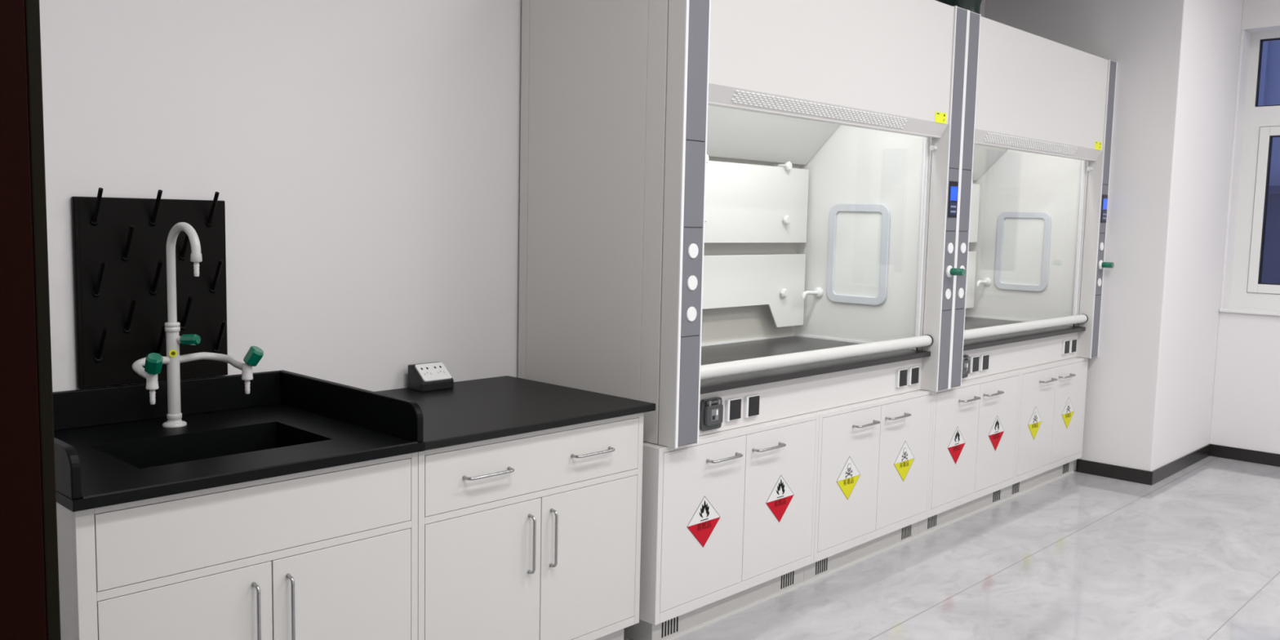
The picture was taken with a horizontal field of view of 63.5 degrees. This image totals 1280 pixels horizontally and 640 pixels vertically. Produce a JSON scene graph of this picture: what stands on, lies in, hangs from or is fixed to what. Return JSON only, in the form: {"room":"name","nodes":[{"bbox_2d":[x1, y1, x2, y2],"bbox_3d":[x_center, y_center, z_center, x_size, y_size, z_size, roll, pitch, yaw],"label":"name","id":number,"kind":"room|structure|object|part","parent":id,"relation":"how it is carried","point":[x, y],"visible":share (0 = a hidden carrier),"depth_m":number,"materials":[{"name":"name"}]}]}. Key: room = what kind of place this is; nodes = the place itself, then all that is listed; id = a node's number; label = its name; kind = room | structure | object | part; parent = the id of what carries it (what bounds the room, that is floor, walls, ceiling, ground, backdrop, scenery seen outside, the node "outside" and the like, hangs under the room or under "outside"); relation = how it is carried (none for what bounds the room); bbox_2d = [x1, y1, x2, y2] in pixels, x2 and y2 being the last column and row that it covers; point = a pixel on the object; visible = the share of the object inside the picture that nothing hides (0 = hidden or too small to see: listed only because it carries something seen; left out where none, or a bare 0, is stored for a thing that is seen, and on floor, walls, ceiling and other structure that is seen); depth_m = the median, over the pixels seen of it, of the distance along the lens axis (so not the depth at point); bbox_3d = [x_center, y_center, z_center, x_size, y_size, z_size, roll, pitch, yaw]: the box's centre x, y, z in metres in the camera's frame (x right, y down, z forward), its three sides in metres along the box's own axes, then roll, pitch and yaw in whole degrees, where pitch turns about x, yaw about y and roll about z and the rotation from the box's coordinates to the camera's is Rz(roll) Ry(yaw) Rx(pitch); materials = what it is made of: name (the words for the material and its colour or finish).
{"room":"chemistry laboratory","nodes":[
{"label":"chemistry laboratory","id":0,"kind":"room"},
{"bbox_2d":[39,0,985,391],"bbox_3d":[-0.345,-0.640,4.102,0.200,3.350,6.907,7,8,43],"label":"wall","id":1,"kind":"structure","parent":0,"point":[362,157],"depth_m":3.28,"materials":[{"name":"paint"}]},
{"bbox_2d":[71,187,227,389],"bbox_3d":[-1.351,-0.092,2.902,0.081,0.543,0.414,7,8,43],"label":"drying rack","id":2,"kind":"object","parent":1,"relation":"attached to","point":[119,256],"visible":0.97,"depth_m":2.89,"materials":[{"name":"black plastic"}]},
{"bbox_2d":[623,455,1279,639],"bbox_3d":[1.975,1.246,3.056,5.300,0.100,8.400,7,8,43],"label":"floor","id":3,"kind":"structure","parent":0,"point":[1193,553],"depth_m":4.32,"materials":[{"name":"tile"}]},
{"bbox_2d":[56,452,417,639],"bbox_3d":[-1.142,0.747,2.720,0.765,0.822,0.838,7,8,43],"label":"base cabinet","id":4,"kind":"object","parent":3,"relation":"on","point":[331,553],"visible":0.78,"depth_m":2.43,"materials":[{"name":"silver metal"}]},
{"bbox_3d":[-1.023,0.821,2.352,0.019,0.474,0.387,7,8,43],"label":"door","id":5,"kind":"part","parent":4,"relation":"part of","materials":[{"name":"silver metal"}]},
{"bbox_2d":[52,369,424,511],"bbox_3d":[-1.139,0.389,2.684,0.763,0.358,0.853,7,8,43],"label":"sink","id":6,"kind":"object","parent":4,"relation":"on","point":[113,446],"depth_m":2.78,"materials":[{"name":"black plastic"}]},
{"bbox_2d":[132,222,263,427],"bbox_3d":[-1.211,0.018,2.796,0.222,0.562,0.314,7,8,43],"label":"tap","id":7,"kind":"object","parent":6,"relation":"on","point":[153,363],"visible":1,"depth_m":2.82,"materials":[{"name":"grey metal"}]},
{"bbox_3d":[-1.307,0.127,2.745,0.080,0.045,0.195,0,6,-13],"label":"arm","id":8,"kind":"part","parent":7,"relation":"part of","materials":[{"name":"grey"}]},
{"bbox_3d":[-1.246,0.115,2.648,0.053,0.062,0.043,7,8,43],"label":"valve knob","id":9,"kind":"part","parent":7,"relation":"part of","materials":[{"name":"green plastic"}]},
{"bbox_3d":[-1.238,0.053,2.836,0.059,0.031,0.030,2,6,10],"label":"valve knob","id":10,"kind":"part","parent":7,"relation":"part of","materials":[{"name":"green plastic"}]},
{"bbox_3d":[-1.177,0.116,2.889,0.211,0.045,0.092,2,6,3],"label":"arm","id":11,"kind":"part","parent":7,"relation":"part of","materials":[{"name":"grey metal"}]},
{"bbox_3d":[-1.062,0.101,2.842,0.054,0.061,0.043,2,6,7],"label":"valve knob","id":12,"kind":"part","parent":7,"relation":"part of","materials":[{"name":"green plastic"}]},
{"bbox_2d":[106,429,314,468],"bbox_3d":[-1.097,0.454,2.675,0.329,0.231,0.508,7,8,43],"label":"basin","id":13,"kind":"object","parent":6,"relation":"in","point":[147,454],"depth_m":2.80,"materials":[{"name":"black plastic"}]},
{"bbox_3d":[-0.881,0.469,2.460,0.019,0.166,0.778,7,8,43],"label":"panel","id":14,"kind":"part","parent":4,"relation":"part of","materials":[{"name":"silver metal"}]},
{"bbox_3d":[-0.901,0.708,2.433,0.028,0.182,0.012,7,8,43],"label":"handle","id":15,"kind":"part","parent":4,"relation":"part of","materials":[{"name":"silver metal"}]},
{"bbox_3d":[-0.842,0.703,2.494,0.028,0.182,0.012,7,8,43],"label":"handle","id":16,"kind":"part","parent":4,"relation":"part of","materials":[{"name":"silver metal"}]},
{"bbox_3d":[-0.753,0.799,2.634,0.019,0.474,0.387,7,8,43],"label":"door","id":17,"kind":"part","parent":4,"relation":"part of","materials":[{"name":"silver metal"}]},
{"bbox_2d":[417,412,644,639],"bbox_3d":[-0.550,0.700,3.334,0.769,0.822,0.868,7,8,43],"label":"base cabinet","id":18,"kind":"object","parent":3,"relation":"on","point":[532,535],"visible":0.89,"depth_m":3.06,"materials":[{"name":"silver metal"}]},
{"bbox_3d":[-0.447,0.775,2.953,0.019,0.474,0.410,7,8,43],"label":"door","id":19,"kind":"part","parent":18,"relation":"part of","materials":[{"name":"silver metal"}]},
{"bbox_3d":[-0.420,0.432,2.903,0.032,0.012,0.170,7,8,43],"label":"handle","id":20,"kind":"part","parent":18,"relation":"part of","materials":[{"name":"silver metal"}]},
{"bbox_2d":[376,375,655,450],"bbox_3d":[-0.533,0.277,3.308,0.763,0.024,0.896,7,8,43],"label":"countertop","id":21,"kind":"structure","parent":18,"relation":"on","point":[473,411],"depth_m":3.25,"materials":[{"name":"black stone"}]},
{"bbox_2d":[408,361,453,391],"bbox_3d":[-0.719,0.194,3.555,0.089,0.086,0.131,7,8,43],"label":"power outlet","id":22,"kind":"object","parent":21,"relation":"on","point":[429,376],"visible":1,"depth_m":3.53,"materials":[{"name":"black plastic"}]},
{"bbox_2d":[414,362,451,382],"bbox_3d":[-0.709,0.178,3.545,0.063,0.053,0.113,7,8,43],"label":"outlet plate","id":23,"kind":"object","parent":22,"relation":"attached to","point":[430,371],"depth_m":3.54,"materials":[{"name":"white plastic"}]},
{"bbox_3d":[-0.297,0.422,3.069,0.019,0.166,0.822,7,8,43],"label":"drawer","id":24,"kind":"part","parent":18,"relation":"part of","materials":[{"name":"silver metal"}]},
{"bbox_3d":[-0.317,0.661,3.041,0.028,0.182,0.012,7,8,43],"label":"handle","id":25,"kind":"part","parent":18,"relation":"part of","materials":[{"name":"silver metal"}]},
{"bbox_3d":[-0.258,0.656,3.103,0.028,0.182,0.012,7,8,43],"label":"handle","id":26,"kind":"part","parent":18,"relation":"part of","materials":[{"name":"silver metal"}]},
{"bbox_3d":[-0.162,0.752,3.250,0.019,0.474,0.410,7,8,43],"label":"door","id":27,"kind":"part","parent":18,"relation":"part of","materials":[{"name":"silver metal"}]},
{"bbox_3d":[-0.140,0.410,3.194,0.032,0.012,0.171,7,8,43],"label":"handle","id":28,"kind":"part","parent":18,"relation":"part of","materials":[{"name":"silver metal"}]},
{"bbox_2d":[623,413,819,639],"bbox_3d":[0.110,0.712,3.998,0.808,0.698,0.925,7,8,43],"label":"base cabinet","id":29,"kind":"object","parent":3,"relation":"on","point":[728,517],"visible":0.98,"depth_m":3.67,"materials":[{"name":"silver metal"}]},
{"bbox_3d":[0.218,0.695,3.588,0.019,0.542,0.438,7,8,43],"label":"door","id":30,"kind":"part","parent":29,"relation":"part of","materials":[{"name":"silver metal"}]},
{"bbox_3d":[0.300,0.482,3.609,0.037,0.013,0.173,7,8,43],"label":"handle","id":31,"kind":"part","parent":29,"relation":"part of","materials":[{"name":"silver metal"}]},
{"bbox_2d":[518,0,968,448],"bbox_3d":[0.519,-0.505,4.224,0.874,1.694,1.882,7,8,43],"label":"fume hood","id":32,"kind":"object","parent":29,"relation":"on","point":[734,214],"visible":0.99,"depth_m":3.81,"materials":[{"name":"silver metal"}]},
{"bbox_3d":[-0.183,-0.460,3.602,0.722,1.694,0.010,7,8,43],"label":"panel","id":33,"kind":"part","parent":32,"relation":"part of","materials":[{"name":"silver metal"}]},
{"bbox_3d":[0.127,-0.432,3.382,0.124,1.694,0.118,7,8,43],"label":"post","id":34,"kind":"part","parent":32,"relation":"part of","materials":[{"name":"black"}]},
{"bbox_3d":[0.173,-0.426,3.338,0.004,1.694,0.117,7,8,43],"label":"edge trim","id":35,"kind":"part","parent":32,"relation":"part of","materials":[{"name":"white metal"}]},
{"bbox_2d":[711,408,718,421],"bbox_3d":[0.261,0.330,3.595,0.002,0.040,0.038,7,8,43],"label":"switch","id":36,"kind":"object","parent":32,"relation":"attached to","point":[714,411],"depth_m":3.59,"materials":[{"name":"grey plastic"}]},
{"bbox_2d":[724,397,741,421],"bbox_3d":[0.335,0.321,3.705,0.012,0.078,0.076,7,8,43],"label":"power socket","id":37,"kind":"object","parent":32,"relation":"attached to","point":[732,405],"depth_m":3.69,"materials":[{"name":"black plastic"}]},
{"bbox_2d":[743,394,759,417],"bbox_3d":[0.409,0.315,3.783,0.012,0.078,0.076,7,8,43],"label":"power socket","id":38,"kind":"object","parent":32,"relation":"attached to","point":[751,402],"depth_m":3.77,"materials":[{"name":"black plastic"}]},
{"bbox_3d":[0.675,-0.730,4.907,0.094,0.045,0.045,7,8,43],"label":"baffle knob","id":39,"kind":"part","parent":32,"relation":"part of","materials":[{"name":"white plastic"}]},
{"bbox_3d":[0.662,-0.132,4.965,0.094,0.045,0.045,7,8,43],"label":"baffle knob","id":40,"kind":"part","parent":32,"relation":"part of","materials":[{"name":"white plastic"}]},
{"bbox_3d":[0.669,-0.477,4.931,0.094,0.045,0.045,7,8,43],"label":"baffle knob","id":41,"kind":"part","parent":32,"relation":"part of","materials":[{"name":"white plastic"}]},
{"bbox_3d":[0.704,0.283,4.107,0.012,0.156,1.646,7,8,43],"label":"panel","id":42,"kind":"part","parent":32,"relation":"part of","materials":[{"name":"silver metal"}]},
{"bbox_2d":[801,287,823,298],"bbox_3d":[0.827,-0.129,5.006,0.056,0.055,0.135,7,8,43],"label":"faucet","id":43,"kind":"object","parent":32,"relation":"attached to","point":[814,292],"depth_m":5.04,"materials":[{"name":"white metal"}]},
{"bbox_2d":[731,89,906,128],"bbox_3d":[0.708,-0.784,3.887,0.023,0.039,1.144,7,8,43],"label":"grille","id":44,"kind":"object","parent":32,"relation":"attached to","point":[771,101],"depth_m":3.83,"materials":[{"name":"white metal"}]},
{"bbox_3d":[0.764,-1.038,3.949,0.074,0.562,1.644,7,8,43],"label":"panel","id":45,"kind":"part","parent":32,"relation":"part of","materials":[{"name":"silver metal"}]},
{"bbox_2d":[895,368,907,387],"bbox_3d":[1.153,0.255,4.558,0.012,0.078,0.076,7,8,43],"label":"power socket","id":46,"kind":"object","parent":32,"relation":"attached to","point":[901,374],"depth_m":4.54,"materials":[{"name":"black plastic"}]},
{"bbox_2d":[907,366,919,385],"bbox_3d":[1.224,0.250,4.632,0.012,0.078,0.076,7,8,43],"label":"power socket","id":47,"kind":"object","parent":32,"relation":"attached to","point":[913,371],"depth_m":4.62,"materials":[{"name":"black plastic"}]},
{"bbox_3d":[0.708,-0.353,4.054,0.019,1.027,1.630,7,8,43],"label":"sash frame","id":48,"kind":"part","parent":32,"relation":"part of","materials":[{"name":"white metal"}]},
{"bbox_3d":[1.346,-0.529,4.653,0.124,1.694,0.118,7,8,43],"label":"post","id":49,"kind":"part","parent":32,"relation":"part of","materials":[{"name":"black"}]},
{"bbox_3d":[1.392,-0.524,4.609,0.004,1.694,0.117,7,8,43],"label":"edge trim","id":50,"kind":"part","parent":32,"relation":"part of","materials":[{"name":"white metal"}]},
{"bbox_3d":[1.394,-0.537,4.603,0.004,0.160,0.078,7,8,43],"label":"control panel","id":51,"kind":"part","parent":32,"relation":"part of","materials":[{"name":"black plastic"}]},
{"bbox_3d":[1.414,-0.214,4.608,0.060,0.034,0.034,7,8,43],"label":"valve knob","id":52,"kind":"part","parent":32,"relation":"part of","materials":[{"name":"teal plastic"}]},
{"bbox_2d":[935,0,982,13],"bbox_3d":[1.174,-1.868,4.766,0.720,0.949,3.500,7,8,43],"label":"duct","id":53,"kind":"object","parent":32,"relation":"on","point":[974,6],"visible":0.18,"depth_m":5.47,"materials":[{"name":"teal"}]},
{"bbox_3d":[0.479,0.468,3.795,0.037,0.013,0.173,7,8,43],"label":"handle","id":54,"kind":"part","parent":29,"relation":"part of","materials":[{"name":"silver metal"}]},
{"bbox_3d":[0.522,0.670,3.906,0.019,0.542,0.438,7,8,43],"label":"door","id":55,"kind":"part","parent":29,"relation":"part of","materials":[{"name":"silver metal"}]},
{"bbox_2d":[803,389,934,584],"bbox_3d":[0.750,0.661,4.665,0.808,0.698,0.925,7,8,43],"label":"base cabinet","id":56,"kind":"object","parent":3,"relation":"on","point":[873,462],"visible":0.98,"depth_m":4.38,"materials":[{"name":"silver metal"}]},
{"bbox_3d":[0.858,0.644,4.256,0.019,0.542,0.438,7,8,43],"label":"door","id":57,"kind":"part","parent":56,"relation":"part of","materials":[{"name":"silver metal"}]},
{"bbox_3d":[0.941,0.431,4.276,0.037,0.013,0.173,7,8,43],"label":"handle","id":58,"kind":"part","parent":56,"relation":"part of","materials":[{"name":"silver metal"}]},
{"bbox_3d":[1.119,0.417,4.462,0.037,0.013,0.173,7,8,43],"label":"handle","id":59,"kind":"part","parent":56,"relation":"part of","materials":[{"name":"silver metal"}]},
{"bbox_3d":[1.163,0.619,4.573,0.019,0.542,0.438,7,8,43],"label":"door","id":60,"kind":"part","parent":56,"relation":"part of","materials":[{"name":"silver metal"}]},
{"bbox_2d":[918,370,1021,537],"bbox_3d":[1.390,0.610,5.333,0.808,0.698,0.925,7,8,43],"label":"base cabinet","id":61,"kind":"object","parent":3,"relation":"on","point":[975,426],"visible":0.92,"depth_m":5.05,"materials":[{"name":"silver metal"}]},
{"bbox_3d":[1.498,0.593,4.923,0.019,0.542,0.438,7,8,43],"label":"door","id":62,"kind":"part","parent":61,"relation":"part of","materials":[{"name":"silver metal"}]},
{"bbox_3d":[1.581,0.380,4.944,0.037,0.013,0.173,7,8,43],"label":"handle","id":63,"kind":"part","parent":61,"relation":"part of","materials":[{"name":"silver metal"}]},
{"bbox_3d":[1.759,0.365,5.130,0.037,0.013,0.173,7,8,43],"label":"handle","id":64,"kind":"part","parent":61,"relation":"part of","materials":[{"name":"silver metal"}]},
{"bbox_3d":[1.803,0.568,5.241,0.019,0.542,0.438,7,8,43],"label":"door","id":65,"kind":"part","parent":61,"relation":"part of","materials":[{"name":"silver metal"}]},
{"bbox_2d":[949,10,1117,388],"bbox_3d":[1.803,-0.607,5.563,0.874,1.694,1.832,7,8,43],"label":"fume hood","id":66,"kind":"object","parent":61,"relation":"on","point":[1038,112],"visible":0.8,"depth_m":5.86,"materials":[{"name":"silver metal"}]},
{"bbox_3d":[1.428,-0.535,4.739,0.124,1.694,0.118,7,8,43],"label":"post","id":67,"kind":"part","parent":66,"relation":"part of","materials":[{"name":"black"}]},
{"bbox_3d":[1.474,-0.530,4.695,0.004,1.694,0.117,7,8,43],"label":"edge trim","id":68,"kind":"part","parent":66,"relation":"part of","materials":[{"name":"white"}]},
{"bbox_2d":[964,362,968,371],"bbox_3d":[1.562,0.226,4.951,0.002,0.040,0.038,7,8,43],"label":"switch","id":69,"kind":"object","parent":66,"relation":"attached to","point":[966,364],"depth_m":4.95,"materials":[{"name":"grey plastic"}]},
{"bbox_2d":[969,355,979,373],"bbox_3d":[1.636,0.217,5.060,0.015,0.078,0.076,7,8,43],"label":"power socket","id":70,"kind":"object","parent":66,"relation":"attached to","point":[974,368],"depth_m":5.05,"materials":[{"name":"black plastic"}]},
{"bbox_2d":[976,277,991,286],"bbox_3d":[2.094,-0.230,6.327,0.056,0.055,0.135,7,8,43],"label":"faucet","id":71,"kind":"object","parent":66,"relation":"attached to","point":[983,282],"depth_m":6.36,"materials":[{"name":"white metal"}]},
{"bbox_2d":[979,354,989,370],"bbox_3d":[1.710,0.211,5.139,0.012,0.078,0.076,7,8,43],"label":"power socket","id":72,"kind":"object","parent":66,"relation":"attached to","point":[984,358],"depth_m":5.12,"materials":[{"name":"black plastic"}]},
{"bbox_3d":[1.988,0.181,5.445,0.012,0.156,1.597,7,8,43],"label":"panel","id":73,"kind":"part","parent":66,"relation":"part of","materials":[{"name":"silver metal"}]},
{"bbox_2d":[983,132,1077,155],"bbox_3d":[1.992,-0.886,5.226,0.023,0.039,1.095,7,8,43],"label":"grille","id":74,"kind":"object","parent":66,"relation":"attached to","point":[1012,140],"depth_m":5.19,"materials":[{"name":"white metal"}]},
{"bbox_3d":[2.047,-1.140,5.288,0.074,0.562,1.595,7,8,43],"label":"panel","id":75,"kind":"part","parent":66,"relation":"part of","materials":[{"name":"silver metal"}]},
{"bbox_2d":[1061,339,1070,354],"bbox_3d":[2.421,0.154,5.878,0.015,0.078,0.076,7,8,43],"label":"power socket","id":76,"kind":"object","parent":66,"relation":"attached to","point":[1064,343],"depth_m":5.86,"materials":[{"name":"black plastic"}]},
{"bbox_2d":[1069,338,1076,353],"bbox_3d":[2.491,0.149,5.953,0.012,0.078,0.076,7,8,43],"label":"power socket","id":77,"kind":"object","parent":66,"relation":"attached to","point":[1073,343],"depth_m":5.94,"materials":[{"name":"black plastic"}]},
{"bbox_3d":[1.992,-0.456,5.393,0.019,1.027,1.581,7,8,43],"label":"sash frame","id":78,"kind":"part","parent":66,"relation":"part of","materials":[{"name":"white metal"}]},
{"bbox_3d":[2.613,-0.630,5.974,0.124,1.694,0.118,7,8,43],"label":"post","id":79,"kind":"part","parent":66,"relation":"part of","materials":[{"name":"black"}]},
{"bbox_3d":[2.659,-0.625,5.930,0.004,1.694,0.117,7,8,43],"label":"edge trim","id":80,"kind":"part","parent":66,"relation":"part of","materials":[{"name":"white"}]},
{"bbox_3d":[2.661,-0.638,5.924,0.004,0.160,0.078,7,8,43],"label":"control panel","id":81,"kind":"part","parent":66,"relation":"part of","materials":[{"name":"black plastic"}]},
{"bbox_3d":[2.681,-0.315,5.929,0.060,0.034,0.034,7,8,43],"label":"valve knob","id":82,"kind":"part","parent":66,"relation":"part of","materials":[{"name":"teal plastic"}]},
{"bbox_2d":[1004,356,1088,501],"bbox_3d":[2.030,0.559,6.000,0.808,0.698,0.924,7,8,43],"label":"base cabinet","id":83,"kind":"object","parent":3,"relation":"on","point":[1052,395],"visible":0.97,"depth_m":5.72,"materials":[{"name":"silver metal"}]},
{"bbox_3d":[2.138,0.541,5.590,0.019,0.542,0.437,7,8,43],"label":"door","id":84,"kind":"part","parent":83,"relation":"part of","materials":[{"name":"silver metal"}]},
{"bbox_3d":[2.220,0.329,5.611,0.037,0.013,0.173,7,8,43],"label":"handle","id":85,"kind":"part","parent":83,"relation":"part of","materials":[{"name":"silver metal"}]},
{"bbox_3d":[2.399,0.315,5.797,0.037,0.013,0.173,7,8,43],"label":"handle","id":86,"kind":"part","parent":83,"relation":"part of","materials":[{"name":"silver metal"}]},
{"bbox_3d":[2.442,0.517,5.907,0.019,0.542,0.438,7,8,43],"label":"door","id":87,"kind":"part","parent":83,"relation":"part of","materials":[{"name":"silver metal"}]},
{"bbox_2d":[984,0,1243,471],"bbox_3d":[2.938,-0.822,6.696,1.351,3.350,1.391,7,8,43],"label":"wall pillar","id":88,"kind":"structure","parent":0,"point":[1149,390],"depth_m":5.95,"materials":[{"name":"paint"}]},
{"bbox_2d":[1075,444,1210,485],"bbox_3d":[3.144,0.853,6.426,0.426,0.078,1.121,7,8,43],"label":"baseboard","id":89,"kind":"structure","parent":88,"relation":"attached to","point":[1135,475],"depth_m":6.07,"materials":[{"name":"black"}]},
{"bbox_2d":[1209,0,1279,453],"bbox_3d":[5.168,-0.642,5.350,3.749,3.350,0.270,7,8,43],"label":"wall","id":90,"kind":"structure","parent":0,"point":[1246,412],"depth_m":6.52,"materials":[{"name":"paint"}]},
{"bbox_2d":[1209,444,1279,466],"bbox_3d":[5.035,0.994,5.407,3.749,0.078,0.010,7,8,43],"label":"baseboard","id":91,"kind":"structure","parent":90,"relation":"attached to","point":[1217,451],"depth_m":6.54,"materials":[{"name":"black plastic"}]},
{"bbox_2d":[1218,307,1279,315],"bbox_3d":[4.434,0.010,6.024,1.867,0.020,0.195,7,8,43],"label":"trim","id":92,"kind":"structure","parent":90,"relation":"attached to","point":[1273,313],"depth_m":6.50,"materials":[{"name":"white plastic"}]},
{"bbox_2d":[1230,30,1279,311],"bbox_3d":[4.537,-0.875,6.031,1.833,1.745,0.078,7,8,43],"label":"window","id":93,"kind":"structure","parent":90,"relation":"in","point":[1262,122],"depth_m":6.58,"materials":[{"name":"white plastic"}]},
{"bbox_3d":[4.215,-0.668,6.342,0.787,1.048,0.058,7,8,43],"label":"sash","id":94,"kind":"part","parent":93,"relation":"part of","materials":[{"name":"white plastic"}]},
{"bbox_3d":[-0.821,-0.245,-0.066,4.900,3.350,0.200,7,8,43],"label":"wall","id":95,"kind":"structure","parent":0,"visible":0},
{"bbox_2d":[0,0,61,639],"bbox_3d":[-0.929,0.295,0.822,0.114,2.082,0.859,7,8,43],"label":"door","id":96,"kind":"structure","parent":95,"relation":"in","point":[29,589],"depth_m":1.10,"materials":[{"name":"brown wood"}]},
{"label":"outside","id":97,"kind":"structure","parent":0,"visible":0},
{"bbox_2d":[1250,40,1279,311],"bbox_3d":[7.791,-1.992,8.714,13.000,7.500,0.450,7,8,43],"label":"window","id":98,"kind":"structure","parent":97,"point":[1269,82],"depth_m":10.15,"materials":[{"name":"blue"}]}
]}

